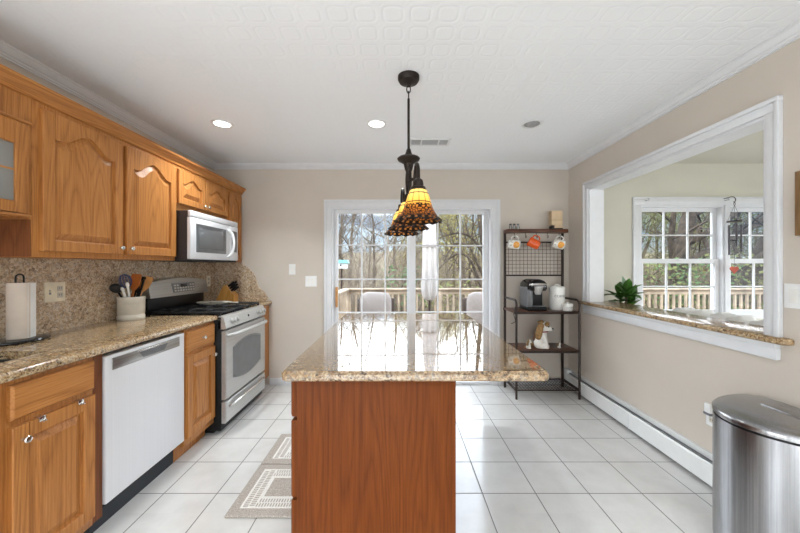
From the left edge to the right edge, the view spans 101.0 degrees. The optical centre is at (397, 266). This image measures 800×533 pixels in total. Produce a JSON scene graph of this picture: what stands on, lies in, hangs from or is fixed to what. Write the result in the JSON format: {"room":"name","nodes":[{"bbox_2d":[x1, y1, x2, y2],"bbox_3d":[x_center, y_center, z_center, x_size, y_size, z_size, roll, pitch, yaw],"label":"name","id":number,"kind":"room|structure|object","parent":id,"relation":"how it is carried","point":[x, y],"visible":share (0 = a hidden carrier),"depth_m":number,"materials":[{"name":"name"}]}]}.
{"room":"kitchen","nodes":[
{"label":"kitchen","id":0,"kind":"room"},
{"bbox_2d":[0,57,213,171],"bbox_3d":[-2.115,0.090,0.425,0.150,2.440,6.750,0,0,0],"label":"wall","id":1,"kind":"structure","parent":0,"point":[3,61],"depth_m":2.17,"materials":[{"name":"paint"}]},
{"bbox_2d":[0,85,31,218],"bbox_3d":[-1.872,-0.509,1.310,0.332,0.572,0.500,0,0,0],"label":"upper cabinet","id":2,"kind":"object","parent":1,"relation":"attached to","point":[15,108],"visible":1,"depth_m":1.48,"materials":[{"name":"brown wood"}]},
{"bbox_2d":[0,99,175,260],"bbox_3d":[-1.864,-0.420,2.063,0.352,0.750,1.010,0,0,0],"label":"upper cabinet","id":3,"kind":"object","parent":1,"relation":"attached to","point":[96,194],"visible":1,"depth_m":1.84,"materials":[{"name":"brown wood"}]},
{"bbox_2d":[0,64,245,194],"bbox_3d":[-1.861,-0.826,2.279,0.357,0.066,2.757,0,0,0],"label":"crown molding","id":4,"kind":"structure","parent":3,"relation":"attached to","point":[11,79],"depth_m":1.87,"materials":[{"name":"brown wood"}]},
{"bbox_2d":[0,258,214,338],"bbox_3d":[-2.029,0.168,2.179,0.018,0.425,2.957,0,0,0],"label":"backsplash","id":5,"kind":"structure","parent":1,"relation":"attached to","point":[89,299],"depth_m":2.11,"materials":[{"name":"stone"}]},
{"bbox_2d":[44,282,64,302],"bbox_3d":[-2.012,0.150,1.941,0.016,0.115,0.118,0,0,0],"label":"wall outlet","id":6,"kind":"object","parent":5,"relation":"attached to","point":[53,291],"visible":1,"depth_m":1.94,"materials":[{"name":"beige plastic"}]},
{"bbox_2d":[0,40,215,168],"bbox_3d":[-2.010,-1.103,0.430,0.060,0.054,6.460,0,0,0],"label":"trim","id":7,"kind":"structure","parent":1,"relation":"attached to","point":[8,52],"depth_m":2.14,"materials":[{"name":"white wood"}]},
{"bbox_2d":[175,165,227,219],"bbox_3d":[-1.864,-0.620,2.951,0.352,0.350,0.763,0,0,0],"label":"upper cabinet","id":8,"kind":"object","parent":1,"relation":"attached to","point":[194,192],"visible":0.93,"depth_m":2.86,"materials":[{"name":"brown wood"}]},
{"bbox_2d":[165,210,237,261],"bbox_3d":[-1.793,-0.242,2.951,0.489,0.400,0.762,0,0,0],"label":"microwave","id":9,"kind":"object","parent":8,"relation":"attached to","point":[200,237],"visible":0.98,"depth_m":2.76,"materials":[{"name":"metal"}]},
{"bbox_2d":[226,188,240,261],"bbox_3d":[-1.877,-0.420,3.497,0.327,0.750,0.323,0,0,0],"label":"upper cabinet","id":10,"kind":"object","parent":1,"relation":"attached to","point":[234,199],"visible":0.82,"depth_m":3.50,"materials":[{"name":"brown wood"}]},
{"bbox_2d":[214,169,568,384],"bbox_3d":[-0.009,0.090,3.730,4.063,2.440,0.140,0,0,0],"label":"wall","id":11,"kind":"structure","parent":0,"point":[282,210],"depth_m":3.66,"materials":[{"name":"paint"}]},
{"bbox_2d":[215,262,268,300],"bbox_3d":[-1.728,0.168,3.649,0.585,0.425,0.020,0,0,0],"label":"side splash","id":12,"kind":"object","parent":11,"relation":"attached to","point":[226,273],"visible":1,"depth_m":3.64,"materials":[{"name":"stone"}]},
{"bbox_2d":[270,378,291,384],"bbox_3d":[-1.120,1.272,3.653,0.600,0.075,0.014,0,0,0],"label":"baseboard","id":13,"kind":"structure","parent":11,"relation":"attached to","point":[273,381],"depth_m":3.65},
{"bbox_2d":[305,276,316,286],"bbox_3d":[-0.965,0.164,3.655,0.125,0.118,0.009,0,0,0],"label":"light switch","id":14,"kind":"object","parent":11,"relation":"attached to","point":[310,281],"visible":1,"depth_m":3.65,"materials":[{"name":"white plastic"}]},
{"bbox_2d":[214,163,567,168],"bbox_3d":[-0.073,-1.103,3.630,3.933,0.054,0.060,0,0,0],"label":"trim","id":15,"kind":"structure","parent":11,"relation":"attached to","point":[218,165],"depth_m":3.63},
{"bbox_2d":[324,199,499,384],"bbox_3d":[0.155,0.286,3.720,1.943,2.048,0.180,0,0,0],"label":"door","id":16,"kind":"structure","parent":11,"relation":"in","point":[489,209],"depth_m":3.66,"materials":[{"name":"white glass"}]},
{"bbox_2d":[0,0,799,162],"bbox_3d":[1.655,-1.230,0.425,7.690,0.200,6.750,0,0,0],"label":"ceiling","id":17,"kind":"structure","parent":0,"point":[297,81],"depth_m":1.86,"materials":[{"name":"white paint"}]},
{"bbox_2d":[210,119,233,128],"bbox_3d":[-1.390,-1.126,2.610,0.166,0.008,0.166,0,0,0],"label":"recessed light","id":18,"kind":"object","parent":17,"relation":"in","point":[220,123],"visible":1,"depth_m":2.60,"materials":[{"name":"white paint"}]},
{"bbox_2d":[366,119,386,128],"bbox_3d":[-0.170,-1.126,2.610,0.166,0.008,0.166,0,0,0],"label":"recessed light","id":19,"kind":"object","parent":17,"relation":"in","point":[373,123],"visible":1,"depth_m":2.60,"materials":[{"name":"white paint"}]},
{"bbox_2d":[384,70,442,236],"bbox_3d":[0.063,-0.672,1.960,0.257,0.912,0.902,0,0,-7],"label":"pendant light","id":20,"kind":"object","parent":17,"relation":"hanging from","point":[415,210],"visible":1,"depth_m":1.89,"materials":[{"name":"brown metal"}]},
{"bbox_2d":[410,138,450,145],"bbox_3d":[0.285,-1.126,2.990,0.370,0.010,0.170,0,0,0],"label":"ceiling vent","id":21,"kind":"object","parent":17,"relation":"in","point":[413,141],"visible":0.94,"depth_m":2.97,"materials":[{"name":"grey metal"}]},
{"bbox_2d":[521,119,542,128],"bbox_3d":[1.060,-1.118,2.610,0.166,0.024,0.166,0,0,0],"label":"recessed light","id":22,"kind":"object","parent":17,"relation":"in","point":[533,123],"visible":1,"depth_m":2.59,"materials":[{"name":"white paint"}]},
{"bbox_2d":[93,385,712,532],"bbox_3d":[1.655,1.370,0.355,7.690,0.120,6.610,0,0,0],"label":"floor","id":23,"kind":"structure","parent":0,"point":[538,461],"depth_m":2.09,"materials":[{"name":"tile"}]},
{"bbox_2d":[0,354,101,532],"bbox_3d":[-1.710,0.863,1.180,0.652,0.894,0.840,0,0,0],"label":"base cabinet","id":24,"kind":"object","parent":23,"relation":"on","point":[47,468],"depth_m":1.35,"materials":[{"name":"brown wood"}]},
{"bbox_2d":[0,316,217,383],"bbox_3d":[-1.718,0.398,1.628,0.645,0.036,1.856,0,0,0],"label":"countertop","id":25,"kind":"structure","parent":24,"relation":"on","point":[70,345],"depth_m":1.65,"materials":[{"name":"stone"}]},
{"bbox_2d":[0,273,50,345],"bbox_3d":[-1.920,0.207,1.675,0.184,0.344,0.248,0,0,0],"label":"paper towel holder","id":26,"kind":"object","parent":25,"relation":"on","point":[3,342],"visible":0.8,"depth_m":1.65,"materials":[{"name":"grey metal"}]},
{"bbox_2d":[6,282,35,339],"bbox_3d":[-1.920,0.223,1.675,0.093,0.280,0.093,0,0,0],"label":"paper towel roll","id":27,"kind":"object","parent":26,"relation":"on","point":[20,297],"visible":0.99,"depth_m":1.65,"materials":[{"name":"white paper"}]},
{"bbox_2d":[116,295,145,320],"bbox_3d":[-1.925,0.297,2.382,0.166,0.164,0.166,0,0,0],"label":"utensil crock","id":28,"kind":"object","parent":25,"relation":"on","point":[128,308],"visible":0.98,"depth_m":2.32,"materials":[{"name":"beige ceramic"}]},
{"bbox_2d":[109,284,122,296],"bbox_3d":[-1.952,0.243,2.331,0.079,0.249,0.150,0,0,0],"label":"ladle","id":29,"kind":"object","parent":28,"relation":"in","point":[115,288],"visible":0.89,"depth_m":2.27,"materials":[{"name":"black plastic"}]},
{"bbox_2d":[130,274,141,296],"bbox_3d":[-1.911,0.208,2.387,0.075,0.314,0.058,0,0,0],"label":"wooden turner","id":30,"kind":"object","parent":28,"relation":"in","point":[136,278],"visible":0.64,"depth_m":2.40,"materials":[{"name":"orange wood"}]},
{"bbox_2d":[140,276,152,296],"bbox_3d":[-1.909,0.220,2.437,0.068,0.295,0.166,0,0,24],"label":"wooden spatula","id":31,"kind":"object","parent":28,"relation":"in","point":[149,280],"visible":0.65,"depth_m":2.47,"materials":[{"name":"beige wood"}]},
{"bbox_2d":[83,332,183,532],"bbox_3d":[-1.702,0.868,1.902,0.576,0.885,0.596,0,0,0],"label":"dishwasher","id":32,"kind":"object","parent":23,"relation":"on","point":[143,382],"visible":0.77,"depth_m":1.83,"materials":[{"name":"metal"}]},
{"bbox_2d":[173,321,216,462],"bbox_3d":[-1.710,0.863,2.384,0.652,0.894,0.357,0,0,0],"label":"base cabinet","id":33,"kind":"object","parent":23,"relation":"on","point":[199,347],"visible":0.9,"depth_m":2.34,"materials":[{"name":"brown wood"}]},
{"bbox_2d":[142,278,266,432],"bbox_3d":[-1.642,0.705,2.949,0.746,1.210,0.776,0,0,0],"label":"gas range","id":34,"kind":"object","parent":23,"relation":"on","point":[239,343],"visible":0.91,"depth_m":2.79,"materials":[{"name":"metal"}]},
{"bbox_2d":[154,305,256,319],"bbox_3d":[-1.671,0.405,2.949,0.598,0.024,0.768,0,0,0],"label":"cooktop","id":35,"kind":"object","parent":34,"relation":"in","point":[251,309],"depth_m":2.78,"materials":[{"name":"black metal"}]},
{"bbox_2d":[196,301,237,304],"bbox_3d":[-1.712,0.346,3.130,0.385,0.023,0.200,0,0,0],"label":"spoon rest","id":36,"kind":"object","parent":34,"relation":"on","point":[200,302],"visible":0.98,"depth_m":3.11,"materials":[{"name":"beige ceramic"}]},
{"bbox_2d":[224,465,292,517],"bbox_3d":[-0.662,1.302,1.940,0.485,0.017,0.450,0,0,0],"label":"floor mat","id":37,"kind":"object","parent":23,"relation":"on","point":[267,494],"visible":0.68,"depth_m":1.86,"materials":[{"name":"beige fabric"}]},
{"bbox_2d":[262,305,268,378],"bbox_3d":[-1.733,0.863,3.498,0.606,0.894,0.321,0,0,0],"label":"base cabinet","id":38,"kind":"object","parent":23,"relation":"on","point":[266,307],"visible":0.1,"depth_m":3.59,"materials":[{"name":"brown wood"}]},
{"bbox_2d":[238,301,271,305],"bbox_3d":[-1.718,0.398,3.498,0.645,0.036,0.321,0,0,0],"label":"countertop","id":39,"kind":"structure","parent":38,"relation":"on","point":[264,303],"depth_m":3.58,"materials":[{"name":"stone"}]},
{"bbox_2d":[216,285,237,301],"bbox_3d":[-1.802,0.287,3.470,0.195,0.185,0.100,0,0,0],"label":"knife block","id":40,"kind":"object","parent":39,"relation":"on","point":[225,294],"visible":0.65,"depth_m":3.42,"materials":[{"name":"brown wood"}]},
{"bbox_2d":[261,434,290,464],"bbox_3d":[-0.662,1.302,2.366,0.485,0.017,0.388,0,0,0],"label":"floor mat","id":41,"kind":"object","parent":23,"relation":"on","point":[280,453],"visible":0.37,"depth_m":2.29,"materials":[{"name":"beige fabric"}]},
{"bbox_2d":[281,314,548,532],"bbox_3d":[0.063,0.845,1.929,0.986,0.930,1.479,0,0,0],"label":"kitchen island","id":42,"kind":"object","parent":23,"relation":"on","point":[373,399],"visible":1,"depth_m":1.22,"materials":[{"name":"brown wood"}]},
{"bbox_2d":[281,314,548,380],"bbox_3d":[0.063,0.398,1.929,0.986,0.036,1.479,0,0,0],"label":"island countertop","id":43,"kind":"structure","parent":42,"relation":"on","point":[358,347],"depth_m":1.44,"materials":[{"name":"stone"}]},
{"bbox_2d":[503,229,580,399],"bbox_3d":[1.472,0.457,3.418,0.658,1.706,0.348,0,0,0],"label":"rack","id":44,"kind":"object","parent":23,"relation":"on","point":[553,348],"visible":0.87,"depth_m":3.48,"materials":[{"name":"brown metal"}]},
{"bbox_2d":[507,235,520,249],"bbox_3d":[1.227,-0.254,3.494,0.126,0.149,0.100,0,0,9],"label":"mug","id":45,"kind":"object","parent":44,"relation":"hanging from","point":[514,244],"visible":1,"depth_m":3.46,"materials":[{"name":"white ceramic"}]},
{"bbox_2d":[511,279,546,323],"bbox_3d":[1.316,0.353,3.401,0.361,0.448,0.304,0,0,0],"label":"coffee maker","id":46,"kind":"object","parent":44,"relation":"on","point":[531,290],"visible":0.93,"depth_m":3.31,"materials":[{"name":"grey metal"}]},
{"bbox_2d":[527,235,540,248],"bbox_3d":[1.438,-0.258,3.501,0.141,0.154,0.101,0,0,12],"label":"mug","id":47,"kind":"object","parent":44,"relation":"hanging from","point":[533,243],"visible":1,"depth_m":3.46,"materials":[{"name":"orange ceramic"}]},
{"bbox_2d":[504,229,567,233],"bbox_3d":[1.473,-0.377,3.536,0.650,0.038,0.112,0,0,0],"label":"shelf","id":48,"kind":"object","parent":44,"relation":"attached to","point":[508,231],"depth_m":3.48,"materials":[{"name":"brown wood"}]},
{"bbox_2d":[504,307,577,312],"bbox_3d":[1.469,0.454,3.420,0.642,0.020,0.321,0,0,0],"label":"shelf","id":49,"kind":"object","parent":44,"relation":"attached to","point":[511,309],"depth_m":3.26,"materials":[{"name":"brown wood"}]},
{"bbox_2d":[530,320,553,348],"bbox_3d":[1.451,0.686,3.360,0.171,0.281,0.195,0,0,-22],"label":"dog figurine","id":50,"kind":"object","parent":44,"relation":"on","point":[540,339],"visible":1,"depth_m":3.30,"materials":[{"name":"white ceramic"}]},
{"bbox_2d":[506,378,578,390],"bbox_3d":[1.474,1.221,3.417,0.652,0.012,0.339,0,0,0],"label":"wire shelf","id":51,"kind":"object","parent":44,"relation":"attached to","point":[573,388],"depth_m":3.34,"materials":[{"name":"brown metal"}]},
{"bbox_2d":[508,343,577,350],"bbox_3d":[1.469,0.838,3.420,0.642,0.020,0.321,0,0,0],"label":"shelf","id":52,"kind":"object","parent":44,"relation":"attached to","point":[553,346],"depth_m":3.33,"materials":[{"name":"black metal"}]},
{"bbox_2d":[549,211,562,228],"bbox_3d":[1.686,-0.493,3.530,0.117,0.194,0.080,0,0,0],"label":"box","id":53,"kind":"object","parent":44,"relation":"on","point":[555,217],"visible":0.95,"depth_m":3.49,"materials":[{"name":"brown wood"}]},
{"bbox_2d":[549,284,565,309],"bbox_3d":[1.653,0.312,3.430,0.160,0.264,0.160,0,0,0],"label":"canister","id":54,"kind":"object","parent":44,"relation":"on","point":[556,293],"visible":0.98,"depth_m":3.37,"materials":[{"name":"white ceramic"}]},
{"bbox_2d":[551,235,565,249],"bbox_3d":[1.696,-0.252,3.494,0.132,0.153,0.100,0,0,9],"label":"mug","id":55,"kind":"object","parent":44,"relation":"hanging from","point":[556,243],"visible":1,"depth_m":3.46,"materials":[{"name":"white ceramic"}]},
{"bbox_2d":[712,394,799,532],"bbox_3d":[1.635,0.976,1.455,0.390,0.668,0.530,0,0,0],"label":"trash can","id":56,"kind":"object","parent":23,"relation":"on","point":[756,439],"visible":1,"depth_m":1.40,"materials":[{"name":"metal"}]},
{"bbox_3d":[2.525,0.870,2.275,0.650,0.880,1.550,0,0,0],"label":"seat","id":57,"kind":"object","parent":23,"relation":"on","visible":0},
{"bbox_2d":[672,308,713,316],"bbox_3d":[2.423,0.612,2.712,0.178,0.546,0.305,0,0,0],"label":"cushion","id":58,"kind":"object","parent":57,"relation":"on","point":[703,312],"visible":0.16,"depth_m":2.63,"materials":[{"name":"white fabric"}]},
{"bbox_2d":[709,312,755,322],"bbox_3d":[2.423,0.613,2.391,0.178,0.545,0.266,0,0,0],"label":"cushion","id":59,"kind":"object","parent":57,"relation":"on","point":[720,315],"visible":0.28,"depth_m":2.35,"materials":[{"name":"white fabric"}]},
{"bbox_2d":[604,163,762,319],"bbox_3d":[3.761,0.090,3.690,3.477,2.440,0.140,0,0,0],"label":"wall","id":60,"kind":"structure","parent":0,"point":[675,179],"depth_m":3.62,"materials":[{"name":"paint"}]},
{"bbox_2d":[632,197,762,317],"bbox_3d":[3.600,-0.025,3.664,2.140,1.470,0.189,0,0,0],"label":"window","id":61,"kind":"structure","parent":60,"relation":"in","point":[720,262],"depth_m":3.65,"materials":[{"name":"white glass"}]},
{"bbox_2d":[645,199,762,200],"bbox_3d":[3.580,-0.723,3.571,1.840,0.018,0.045,0,0,0],"label":"curtain rod","id":62,"kind":"object","parent":61,"relation":"attached to","point":[645,199],"visible":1,"depth_m":3.55,"materials":[{"name":"white paint"}]},
{"bbox_2d":[724,196,742,273],"bbox_3d":[3.569,-0.334,3.500,0.132,0.820,0.132,0,0,0],"label":"wind chime","id":63,"kind":"object","parent":62,"relation":"hanging from","point":[734,270],"visible":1,"depth_m":3.49,"materials":[{"name":"brown metal"}]},
{"bbox_2d":[569,38,799,452],"bbox_3d":[1.958,0.090,0.430,0.130,2.440,6.460,0,0,0],"label":"wall","id":64,"kind":"structure","parent":0,"point":[669,378],"depth_m":2.17,"materials":[{"name":"paint"}]},
{"bbox_2d":[564,368,711,486],"bbox_3d":[1.861,1.208,2.025,0.061,0.175,3.250,0,0,0],"label":"baseboard heater","id":65,"kind":"object","parent":64,"relation":"attached to","point":[693,457],"visible":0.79,"depth_m":2.41,"materials":[{"name":"white metal"}]},
{"bbox_2d":[582,304,780,359],"bbox_3d":[1.876,0.423,2.482,0.034,0.084,1.705,0,0,0],"label":"trim","id":66,"kind":"structure","parent":64,"relation":"attached to","point":[750,346],"depth_m":2.05,"materials":[{"name":"white wood"}]},
{"bbox_2d":[582,95,782,336],"bbox_3d":[1.953,-0.232,2.480,0.176,1.223,1.720,0,0,0],"label":"trim","id":67,"kind":"structure","parent":64,"relation":"attached to","point":[767,116],"depth_m":1.85,"materials":[{"name":"white wood"}]},
{"bbox_2d":[566,19,799,168],"bbox_3d":[1.863,-1.103,0.430,0.060,0.054,6.460,0,0,0],"label":"trim","id":68,"kind":"structure","parent":64,"relation":"attached to","point":[791,33],"depth_m":1.99,"materials":[{"name":"white wood"}]},
{"bbox_2d":[580,301,794,345],"bbox_3d":[1.996,0.364,2.467,0.315,0.032,1.785,0,0,0],"label":"sill","id":69,"kind":"structure","parent":64,"relation":"attached to","point":[740,329],"depth_m":2.13,"materials":[{"name":"stone"}]},
{"bbox_2d":[604,276,644,305],"bbox_3d":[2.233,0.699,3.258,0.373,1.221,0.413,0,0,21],"label":"potted plant","id":70,"kind":"object","parent":69,"relation":"on","point":[624,289],"visible":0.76,"depth_m":3.23,"materials":[{"name":"green plant"}]},
{"bbox_2d":[784,283,799,308],"bbox_3d":[1.889,0.141,1.555,0.009,0.118,0.118,0,0,0],"label":"light switch","id":71,"kind":"object","parent":64,"relation":"attached to","point":[791,291],"visible":1,"depth_m":1.58,"materials":[{"name":"white plastic"}]},
{"bbox_2d":[795,171,799,235],"bbox_3d":[1.882,-0.296,1.379,0.022,0.302,0.358,0,0,0],"label":"picture frame","id":72,"kind":"object","parent":64,"relation":"attached to","point":[797,173],"visible":1,"depth_m":1.54,"materials":[{"name":"brown wood"}]},
{"label":"outside","id":73,"kind":"structure","parent":0,"visible":0},
{"bbox_3d":[2.700,1.460,5.400,11.800,0.060,3.200,0,0,0],"label":"deck","id":74,"kind":"object","parent":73,"visible":0},
{"bbox_2d":[338,288,349,320],"bbox_3d":[-1.050,0.938,5.485,0.140,0.985,2.470,0,0,0],"label":"deck railing","id":75,"kind":"object","parent":74,"relation":"on","point":[342,293],"visible":0.25,"depth_m":6.12,"materials":[{"name":"brown wood"}]},
{"bbox_2d":[357,298,394,313],"bbox_3d":[-0.353,0.970,5.033,0.682,0.920,0.655,0,0,0],"label":"patio chair","id":76,"kind":"object","parent":74,"relation":"on","point":[392,299],"visible":0.08,"depth_m":5.32,"materials":[{"name":"metal"}]},
{"bbox_3d":[-0.353,1.032,5.030,0.540,0.113,0.560,0,0,0],"label":"seat cushion","id":77,"kind":"object","parent":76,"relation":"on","visible":0},
{"bbox_2d":[360,292,390,313],"bbox_3d":[-0.353,0.688,5.205,0.500,0.574,0.200,0,0,0],"label":"cushion","id":78,"kind":"object","parent":77,"relation":"on","point":[371,301],"visible":0.48,"depth_m":5.12,"materials":[{"name":"white fabric"}]},
{"bbox_2d":[421,224,436,313],"bbox_3d":[0.520,0.010,5.450,0.500,2.840,0.500,0,0,0],"label":"patio umbrella","id":79,"kind":"object","parent":74,"relation":"on","point":[429,253],"visible":0.55,"depth_m":5.37,"materials":[{"name":"white fabric"}]},
{"bbox_2d":[461,298,466,313],"bbox_3d":[1.333,0.970,5.033,0.682,0.920,0.655,0,0,0],"label":"patio chair","id":80,"kind":"object","parent":74,"relation":"on","point":[464,300],"visible":0.03,"depth_m":5.32,"materials":[{"name":"metal"}]},
{"bbox_3d":[1.333,1.032,5.030,0.540,0.113,0.560,0,0,0],"label":"seat cushion","id":81,"kind":"object","parent":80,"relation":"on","visible":0},
{"bbox_2d":[467,292,481,324],"bbox_3d":[1.333,0.688,5.205,0.500,0.574,0.200,0,0,0],"label":"cushion","id":82,"kind":"object","parent":81,"relation":"on","point":[474,300],"visible":0.37,"depth_m":5.12,"materials":[{"name":"white fabric"}]},
{"bbox_2d":[346,288,762,313],"bbox_3d":[3.675,0.938,6.750,9.550,0.985,0.140,0,0,0],"label":"deck railing","id":83,"kind":"object","parent":74,"relation":"on","point":[447,291],"visible":0.11,"depth_m":6.73,"materials":[{"name":"brown wood"}]},
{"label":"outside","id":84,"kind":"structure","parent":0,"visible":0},
{"bbox_2d":[338,250,762,313],"bbox_3d":[0.000,-0.885,56.865,180.000,9.197,105.930,0,0,0],"label":"ground","id":85,"kind":"structure","parent":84,"point":[377,282],"depth_m":38.35,"materials":[{"name":"brown soil"}]},
{"bbox_2d":[338,260,349,288],"bbox_3d":[-1.267,1.632,7.400,0.340,3.555,0.280,0,0,0],"label":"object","id":86,"kind":"structure","parent":85,"relation":"on","point":[342,264],"depth_m":7.30,"materials":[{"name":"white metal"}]},
{"bbox_2d":[338,214,379,284],"bbox_3d":[-5.422,-3.673,30.217,9.928,11.335,6.243,0,0,8],"label":"bare tree","id":87,"kind":"object","parent":85,"relation":"on","point":[340,248],"visible":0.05,"depth_m":29.76,"materials":[{"name":"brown plant"}]},
{"bbox_2d":[338,214,382,305],"bbox_3d":[-3.502,-1.778,20.055,5.468,9.997,8.771,0,0,21],"label":"bare tree","id":88,"kind":"object","parent":85,"relation":"on","point":[353,217],"visible":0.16,"depth_m":20.15,"materials":[{"name":"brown plant"}]},
{"bbox_2d":[338,214,390,258],"bbox_3d":[-4.034,-2.170,18.352,7.600,11.234,9.407,0,0,36],"label":"bare tree","id":89,"kind":"object","parent":85,"relation":"on","point":[338,214],"visible":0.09,"depth_m":19.61,"materials":[{"name":"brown plant"}]},
{"bbox_2d":[338,215,394,297],"bbox_3d":[-1.498,0.053,15.103,3.434,6.996,4.830,0,0,11],"label":"bare tree","id":90,"kind":"object","parent":85,"relation":"on","point":[365,273],"visible":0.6,"depth_m":14.78,"materials":[{"name":"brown plant"}]},
{"bbox_2d":[353,214,387,277],"bbox_3d":[-2.983,-2.243,30.661,4.273,7.783,6.819,0,0,28],"label":"bare tree","id":91,"kind":"object","parent":85,"relation":"on","point":[368,214],"visible":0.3,"depth_m":30.60,"materials":[{"name":"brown plant"}]},
{"bbox_2d":[339,214,418,287],"bbox_3d":[-1.576,-3.063,25.083,9.444,11.147,7.550,0,0,-11],"label":"bare tree","id":92,"kind":"object","parent":85,"relation":"on","point":[348,214],"visible":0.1,"depth_m":24.43,"materials":[{"name":"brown plant"}]},
{"bbox_2d":[340,215,436,287],"bbox_3d":[-0.680,-0.517,16.351,5.595,8.149,3.959,0,0,34],"label":"bare tree","id":93,"kind":"object","parent":85,"relation":"on","point":[388,243],"visible":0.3,"depth_m":16.28,"materials":[{"name":"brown plant"}]},
{"bbox_2d":[343,214,450,300],"bbox_3d":[-0.281,-2.400,22.281,8.799,10.066,5.539,0,0,23],"label":"bare tree","id":94,"kind":"object","parent":85,"relation":"on","point":[394,214],"visible":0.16,"depth_m":21.93,"materials":[{"name":"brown plant"}]},
{"bbox_2d":[383,265,427,313],"bbox_3d":[0.187,1.613,9.019,1.441,3.334,1.466,0,0,0],"label":"shrub","id":95,"kind":"object","parent":85,"relation":"on","point":[391,266],"visible":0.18,"depth_m":9.04,"materials":[{"name":"green plant"}]},
{"bbox_2d":[372,223,446,307],"bbox_3d":[0.716,-0.554,19.593,3.909,6.941,6.188,0,0,-25],"label":"tree","id":96,"kind":"object","parent":85,"relation":"on","point":[436,223],"visible":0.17,"depth_m":19.95,"materials":[{"name":"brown plant"}]},
{"bbox_2d":[382,214,481,302],"bbox_3d":[1.916,-0.231,16.934,6.458,7.354,5.238,0,0,-2],"label":"tree","id":97,"kind":"object","parent":85,"relation":"on","point":[446,274],"visible":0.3,"depth_m":16.88,"materials":[{"name":"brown plant"}]},
{"bbox_2d":[386,214,481,308],"bbox_3d":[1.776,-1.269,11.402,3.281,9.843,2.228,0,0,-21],"label":"tree","id":98,"kind":"object","parent":85,"relation":"on","point":[479,217],"visible":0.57,"depth_m":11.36,"materials":[{"name":"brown plant"}]},
{"bbox_2d":[404,214,477,287],"bbox_3d":[3.526,-2.398,23.309,6.983,9.426,8.403,0,0,-36],"label":"tree","id":99,"kind":"object","parent":85,"relation":"on","point":[449,214],"visible":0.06,"depth_m":23.49,"materials":[{"name":"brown plant"}]},
{"bbox_2d":[401,214,481,297],"bbox_3d":[3.823,-2.402,20.468,8.812,10.032,5.487,0,0,11],"label":"bare tree","id":100,"kind":"object","parent":85,"relation":"on","point":[463,259],"visible":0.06,"depth_m":19.88,"materials":[{"name":"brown plant"}]},
{"bbox_2d":[418,280,478,313],"bbox_3d":[1.275,1.851,8.408,1.642,3.004,1.643,0,0,0],"label":"shrub","id":101,"kind":"object","parent":85,"relation":"on","point":[444,304],"visible":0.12,"depth_m":8.50,"materials":[{"name":"green plant"}]},
{"bbox_2d":[338,221,762,313],"bbox_3d":[21.715,-0.116,24.126,65.424,7.402,35.689,0,0,0],"label":"brushwood","id":102,"kind":"object","parent":85,"relation":"on","point":[377,270],"visible":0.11,"depth_m":14.22,"materials":[{"name":"brown plant"}]},
{"bbox_2d":[643,263,705,308],"bbox_3d":[6.694,1.695,8.588,2.098,3.784,2.054,0,0,0],"label":"shrub","id":103,"kind":"object","parent":85,"relation":"on","point":[655,265],"visible":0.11,"depth_m":8.27,"materials":[{"name":"green plant"}]},
{"bbox_2d":[642,212,707,263],"bbox_3d":[19.387,-4.152,25.910,9.771,13.507,11.591,0,0,-14],"label":"tree","id":104,"kind":"object","parent":85,"relation":"on","point":[647,246],"visible":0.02,"depth_m":25.46,"materials":[{"name":"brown plant"}]},
{"bbox_2d":[642,212,708,296],"bbox_3d":[15.261,-1.013,19.667,7.394,8.625,6.227,0,0,-9],"label":"tree","id":105,"kind":"object","parent":85,"relation":"on","point":[657,239],"visible":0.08,"depth_m":19.63,"materials":[{"name":"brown plant"}]},
{"bbox_2d":[644,257,746,308],"bbox_3d":[7.657,1.635,8.601,2.056,3.777,2.048,0,0,0],"label":"shrub","id":106,"kind":"object","parent":85,"relation":"on","point":[678,264],"visible":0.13,"depth_m":8.45,"materials":[{"name":"green plant"}]},
{"bbox_2d":[642,212,760,295],"bbox_3d":[14.213,-0.677,16.532,6.269,8.627,7.386,0,0,13],"label":"tree","id":107,"kind":"object","parent":85,"relation":"on","point":[660,255],"visible":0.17,"depth_m":17.43,"materials":[{"name":"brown plant"}]},
{"bbox_2d":[642,212,760,283],"bbox_3d":[10.460,-1.006,14.634,7.394,8.637,6.251,0,0,31],"label":"tree","id":108,"kind":"object","parent":85,"relation":"on","point":[645,214],"visible":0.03,"depth_m":14.13,"materials":[{"name":"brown plant"}]},
{"bbox_2d":[642,212,762,308],"bbox_3d":[9.544,-1.772,9.255,7.123,11.078,7.876,0,0,9],"label":"oak tree","id":109,"kind":"object","parent":85,"relation":"on","point":[672,245],"visible":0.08,"depth_m":9.73,"materials":[{"name":"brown plant"}]},
{"bbox_2d":[642,212,762,308],"bbox_3d":[12.023,-3.005,9.305,7.671,12.776,8.642,0,0,6],"label":"oak tree","id":110,"kind":"object","parent":85,"relation":"on","point":[758,248],"visible":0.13,"depth_m":10.22,"materials":[{"name":"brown plant"}]},
{"bbox_2d":[688,212,762,301],"bbox_3d":[15.326,-0.623,13.390,6.280,8.661,7.392,0,0,41],"label":"tree","id":111,"kind":"object","parent":85,"relation":"on","point":[731,224],"visible":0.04,"depth_m":13.84,"materials":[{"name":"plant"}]},
{"bbox_2d":[693,253,762,308],"bbox_3d":[9.042,1.510,8.602,2.062,3.776,2.053,0,0,0],"label":"shrub","id":112,"kind":"object","parent":85,"relation":"on","point":[761,265],"visible":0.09,"depth_m":8.43,"materials":[{"name":"green plant"}]},
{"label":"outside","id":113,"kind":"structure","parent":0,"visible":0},
{"bbox_2d":[338,224,748,257],"bbox_3d":[40.000,-11.117,185.000,600.000,40.853,70.000,0,0,0],"label":"hill","id":114,"kind":"structure","parent":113,"point":[344,242],"depth_m":185.60,"materials":[{"name":"plant"}]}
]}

